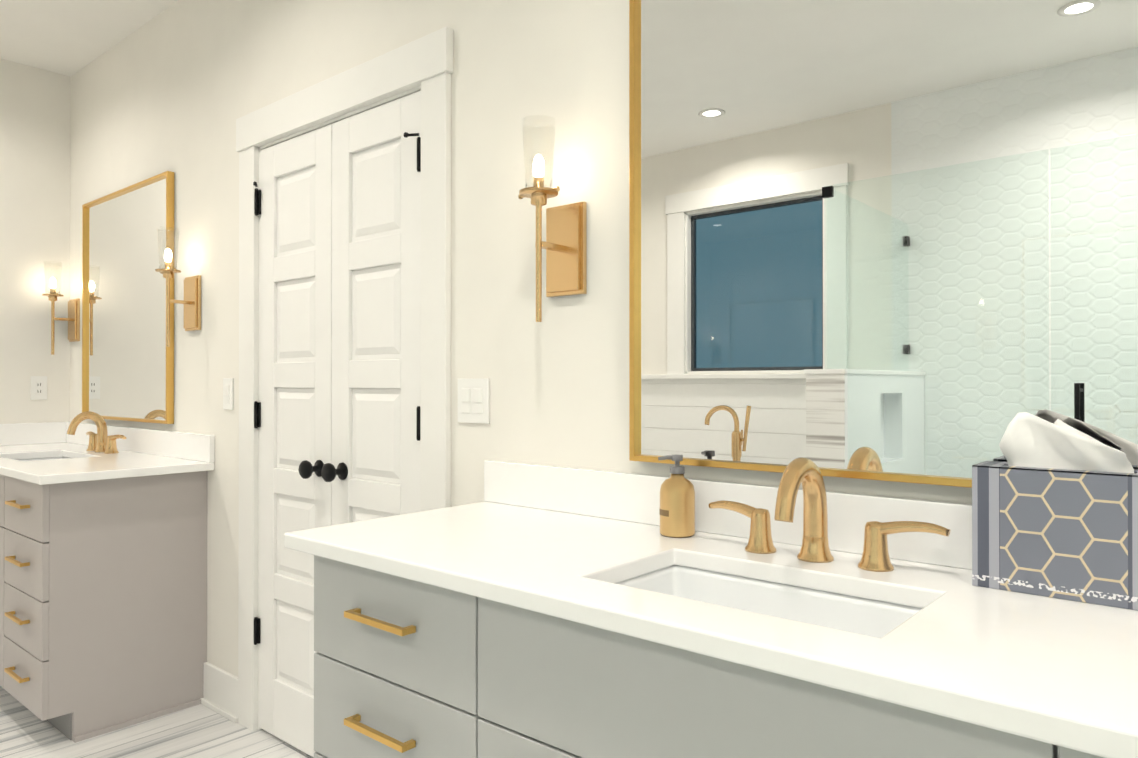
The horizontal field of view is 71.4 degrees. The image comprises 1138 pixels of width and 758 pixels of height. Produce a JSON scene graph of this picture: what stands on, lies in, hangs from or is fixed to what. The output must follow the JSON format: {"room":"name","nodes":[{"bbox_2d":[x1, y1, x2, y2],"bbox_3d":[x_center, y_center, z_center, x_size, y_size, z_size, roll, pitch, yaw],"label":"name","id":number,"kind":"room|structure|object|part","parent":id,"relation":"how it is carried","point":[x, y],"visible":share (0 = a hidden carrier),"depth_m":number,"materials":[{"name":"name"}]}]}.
{"room":"bathroom","nodes":[
{"label":"bathroom","id":0,"kind":"room"},
{"bbox_2d":[0,58,70,423],"bbox_3d":[-3.559,-0.153,2.843,0.100,2.755,3.300,0,0,40],"label":"wall","id":1,"kind":"structure","parent":0,"point":[34,168],"depth_m":3.87,"materials":[{"name":"paint"}]},
{"bbox_2d":[0,423,63,446],"bbox_3d":[-2.699,0.265,3.756,0.020,0.102,0.548,0,0,40],"label":"backsplash","id":2,"kind":"structure","parent":1,"relation":"attached to","point":[15,432],"depth_m":3.85,"materials":[{"name":"white stone"}]},
{"bbox_2d":[30,376,46,399],"bbox_3d":[-2.599,0.044,3.884,0.008,0.115,0.070,0,0,40],"label":"electrical outlet","id":3,"kind":"object","parent":1,"relation":"attached to","point":[38,389],"visible":1,"depth_m":3.88,"materials":[{"name":"white plastic"}]},
{"bbox_2d":[42,261,79,354],"bbox_3d":[-2.496,-0.344,3.879,0.116,0.450,0.144,0,0,40],"label":"sconce","id":4,"kind":"object","parent":1,"relation":"attached to","point":[73,319],"visible":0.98,"depth_m":3.89,"materials":[{"name":"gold metal"}]},
{"bbox_3d":[-2.514,-0.280,3.857,0.116,0.322,0.088,0,0,40],"label":"stem","id":5,"kind":"part","parent":4,"relation":"part of","materials":[{"name":"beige metal"}]},
{"bbox_3d":[-2.514,-0.491,3.858,0.080,0.156,0.080,0,0,40],"label":"lamp shade","id":6,"kind":"part","parent":4,"relation":"part of","materials":[{"name":"white"}]},
{"bbox_3d":[-2.514,-0.468,3.858,0.025,0.053,0.024,0,0,40],"label":"bulb","id":7,"kind":"part","parent":4,"relation":"part of","materials":[{"name":"white glass"}]},
{"bbox_3d":[-2.482,-0.291,3.895,0.115,0.210,0.100,0,0,40],"label":"plate","id":8,"kind":"part","parent":4,"relation":"part of","materials":[{"name":"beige metal"}]},
{"bbox_2d":[0,0,177,76],"bbox_3d":[-1.115,-1.567,1.292,5.840,0.060,4.100,0,0,40],"label":"ceiling","id":9,"kind":"structure","parent":0,"point":[70,38],"depth_m":3.45,"materials":[{"name":"paint"}]},
{"bbox_2d":[0,686,313,757],"bbox_3d":[-1.115,1.248,1.280,5.840,0.060,4.100,0,0,40],"label":"floor","id":10,"kind":"structure","parent":0,"point":[200,731],"depth_m":2.68,"materials":[{"name":"tile"}]},
{"bbox_2d":[0,471,206,742],"bbox_3d":[-2.128,0.788,3.278,1.506,0.876,0.574,0,0,40],"label":"bathroom vanity","id":11,"kind":"object","parent":10,"relation":"on","point":[103,577],"depth_m":2.78,"materials":[{"name":"grey wood"}]},
{"bbox_2d":[0,443,213,486],"bbox_3d":[-2.109,0.329,3.267,1.554,0.030,0.569,0,0,40],"label":"countertop","id":12,"kind":"structure","parent":11,"relation":"on","point":[88,466],"depth_m":2.90,"materials":[{"name":"white stone"}]},
{"bbox_2d":[8,451,75,458],"bbox_3d":[-2.161,0.406,3.263,0.516,0.148,0.325,0,0,40],"label":"sink","id":13,"kind":"object","parent":12,"relation":"in","point":[59,454],"depth_m":3.45,"materials":[{"name":"white ceramic"}]},
{"bbox_2d":[64,411,127,454],"bbox_3d":[-2.055,0.226,3.389,0.422,0.176,0.166,0,0,40],"label":"faucet","id":14,"kind":"object","parent":12,"relation":"on","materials":[{"name":"gold metal"}]},
{"bbox_2d":[292,549,1137,757],"bbox_3d":[0.323,0.779,1.189,1.730,0.876,0.574,0,0,40],"label":"bathroom vanity","id":15,"kind":"object","parent":10,"relation":"on","point":[532,611],"depth_m":1.14,"materials":[{"name":"grey wood"}]},
{"bbox_2d":[284,501,1137,756],"bbox_3d":[0.325,0.320,1.193,1.870,0.030,0.569,0,0,40],"label":"countertop","id":16,"kind":"structure","parent":15,"relation":"on","point":[1068,669],"depth_m":1.03,"materials":[{"name":"white stone"}]},
{"bbox_2d":[658,454,694,537],"bbox_3d":[0.213,0.228,1.561,0.069,0.157,0.069,0,0,40],"label":"soap dispenser","id":17,"kind":"object","parent":16,"relation":"on","point":[677,506],"visible":0.98,"depth_m":1.53,"materials":[{"name":"gold metal"}]},
{"bbox_2d":[604,553,931,632],"bbox_3d":[0.279,0.397,1.183,0.516,0.148,0.325,0,0,40],"label":"sink","id":18,"kind":"object","parent":16,"relation":"in","point":[860,607],"depth_m":1.30,"materials":[{"name":"white ceramic"}]},
{"bbox_2d":[700,457,955,572],"bbox_3d":[0.385,0.218,1.309,0.422,0.176,0.166,0,0,40],"label":"faucet","id":19,"kind":"object","parent":16,"relation":"on","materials":[{"name":"gold metal"}]},
{"bbox_2d":[972,412,1137,610],"bbox_3d":[0.712,0.177,1.133,0.226,0.257,0.090,0,0,40],"label":"tissue box","id":20,"kind":"object","parent":16,"relation":"on","point":[1055,509],"visible":1,"depth_m":1.11,"materials":[{"name":"paper"}]},
{"bbox_2d":[70,0,971,676],"bbox_3d":[-0.337,-0.155,2.200,5.840,2.755,0.100,0,0,40],"label":"wall","id":21,"kind":"structure","parent":0,"point":[178,88],"depth_m":2.08,"materials":[{"name":"paint"}]},
{"bbox_2d":[82,171,173,423],"bbox_3d":[-1.968,-0.328,3.504,0.945,1.020,0.029,0,0,40],"label":"mirror","id":22,"kind":"object","parent":21,"relation":"attached to","point":[127,364],"visible":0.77,"depth_m":3.47,"materials":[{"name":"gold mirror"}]},
{"bbox_2d":[112,427,214,462],"bbox_3d":[-1.931,0.264,3.476,1.554,0.102,0.020,0,0,40],"label":"backsplash","id":23,"kind":"structure","parent":21,"relation":"attached to","point":[185,445],"depth_m":3.19,"materials":[{"name":"white stone"}]},
{"bbox_2d":[155,227,200,346],"bbox_3d":[-1.509,-0.347,3.037,0.116,0.450,0.144,0,0,40],"label":"sconce","id":24,"kind":"object","parent":21,"relation":"attached to","point":[191,301],"visible":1,"depth_m":3.05,"materials":[{"name":"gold metal"}]},
{"bbox_3d":[-1.527,-0.284,3.016,0.116,0.322,0.088,0,0,40],"label":"stem","id":25,"kind":"part","parent":24,"relation":"part of","materials":[{"name":"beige metal"}]},
{"bbox_3d":[-1.527,-0.494,3.017,0.080,0.156,0.080,0,0,40],"label":"lamp shade","id":26,"kind":"part","parent":24,"relation":"part of","materials":[{"name":"white"}]},
{"bbox_3d":[-1.527,-0.471,3.017,0.025,0.053,0.024,0,0,40],"label":"bulb","id":27,"kind":"part","parent":24,"relation":"part of","materials":[{"name":"white glass"}]},
{"bbox_3d":[-1.494,-0.294,3.054,0.115,0.210,0.100,0,0,40],"label":"plate","id":28,"kind":"part","parent":24,"relation":"part of","materials":[{"name":"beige metal"}]},
{"bbox_2d":[201,662,237,722],"bbox_3d":[-1.281,1.150,2.914,0.276,0.150,0.027,0,0,40],"label":"baseboard","id":29,"kind":"structure","parent":21,"relation":"attached to","point":[220,691],"depth_m":2.87,"materials":[{"name":"paint"}]},
{"bbox_2d":[223,378,233,409],"bbox_3d":[-1.252,0.055,2.905,0.070,0.115,0.010,0,0,40],"label":"light switch","id":30,"kind":"object","parent":21,"relation":"attached to","point":[228,393],"visible":1,"depth_m":2.90,"materials":[{"name":"white plastic"}]},
{"bbox_2d":[253,124,331,756],"bbox_3d":[-0.916,0.206,2.620,0.454,2.011,0.071,0,0,40],"label":"closet door leaf","id":31,"kind":"structure","parent":21,"relation":"in","point":[296,306],"depth_m":2.63,"materials":[{"name":"paint"}]},
{"bbox_3d":[-1.082,0.122,2.738,0.049,1.599,0.035,0,0,40],"label":"left closet door hinge","id":32,"kind":"part","parent":31,"relation":"part of","materials":[{"name":"black metal"}]},
{"bbox_2d":[298,460,323,478],"bbox_3d":[-0.812,0.283,2.489,0.058,0.058,0.066,0,0,40],"label":"door knob","id":33,"kind":"object","parent":31,"relation":"attached to","point":[306,469],"depth_m":2.47,"materials":[{"name":"black metal"}]},
{"bbox_2d":[236,27,452,730],"bbox_3d":[-0.716,0.147,2.504,1.138,2.153,0.127,0,0,40],"label":"door frame","id":34,"kind":"structure","parent":21,"relation":"attached to","point":[424,64],"depth_m":2.33,"materials":[{"name":"paint"}]},
{"bbox_2d":[332,90,420,524],"bbox_3d":[-0.569,0.205,2.324,0.454,2.011,0.071,0,0,40],"label":"closet door leaf","id":35,"kind":"structure","parent":21,"relation":"in","point":[376,258],"depth_m":2.33,"materials":[{"name":"paint"}]},
{"bbox_2d":[321,462,347,481],"bbox_3d":[-0.716,0.283,2.406,0.058,0.058,0.066,0,0,40],"label":"door knob","id":36,"kind":"object","parent":35,"relation":"attached to","point":[329,472],"depth_m":2.39,"materials":[{"name":"black metal"}]},
{"bbox_3d":[-0.427,0.120,2.180,0.049,1.599,0.035,0,0,40],"label":"right closet door hinge","id":37,"kind":"part","parent":35,"relation":"part of","materials":[{"name":"black metal"}]},
{"bbox_2d":[458,379,488,423],"bbox_3d":[-0.250,0.056,2.051,0.116,0.115,0.010,0,0,40],"label":"light switch","id":38,"kind":"object","parent":21,"relation":"attached to","point":[473,400],"visible":1,"depth_m":2.05,"materials":[{"name":"white plastic"}]},
{"bbox_2d":[518,115,586,321],"bbox_3d":[-0.050,-0.353,1.794,0.116,0.450,0.144,0,0,40],"label":"sconce","id":39,"kind":"object","parent":21,"relation":"attached to","point":[564,245],"visible":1,"depth_m":1.81,"materials":[{"name":"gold metal"}]},
{"bbox_3d":[-0.068,-0.476,1.773,0.025,0.053,0.024,0,0,40],"label":"bulb","id":40,"kind":"part","parent":39,"relation":"part of","materials":[{"name":"white glass"}]},
{"bbox_3d":[-0.068,-0.289,1.772,0.116,0.322,0.088,0,0,40],"label":"stem","id":41,"kind":"part","parent":39,"relation":"part of","materials":[{"name":"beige metal"}]},
{"bbox_3d":[-0.068,-0.499,1.773,0.080,0.156,0.080,0,0,40],"label":"lamp shade","id":42,"kind":"part","parent":39,"relation":"part of","materials":[{"name":"white"}]},
{"bbox_3d":[-0.035,-0.300,1.811,0.115,0.210,0.100,0,0,40],"label":"plate","id":43,"kind":"part","parent":39,"relation":"part of","materials":[{"name":"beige metal"}]},
{"bbox_2d":[484,460,971,568],"bbox_3d":[0.503,0.255,1.402,1.870,0.102,0.020,0,0,40],"label":"backsplash","id":44,"kind":"structure","parent":21,"relation":"attached to","point":[597,493],"depth_m":1.68,"materials":[{"name":"white stone"}]},
{"bbox_2d":[629,0,1137,487],"bbox_3d":[0.493,-0.336,1.407,0.932,1.020,0.029,0,0,40],"label":"mirror","id":45,"kind":"object","parent":21,"relation":"attached to","point":[890,240],"visible":0.98,"depth_m":1.37,"materials":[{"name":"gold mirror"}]},
{"bbox_3d":[0.493,-0.336,1.407,0.932,1.020,0.029,0,0,40],"label":"frame","id":46,"kind":"part","parent":45,"relation":"part of","materials":[{"name":"gold metal"}]}
]}

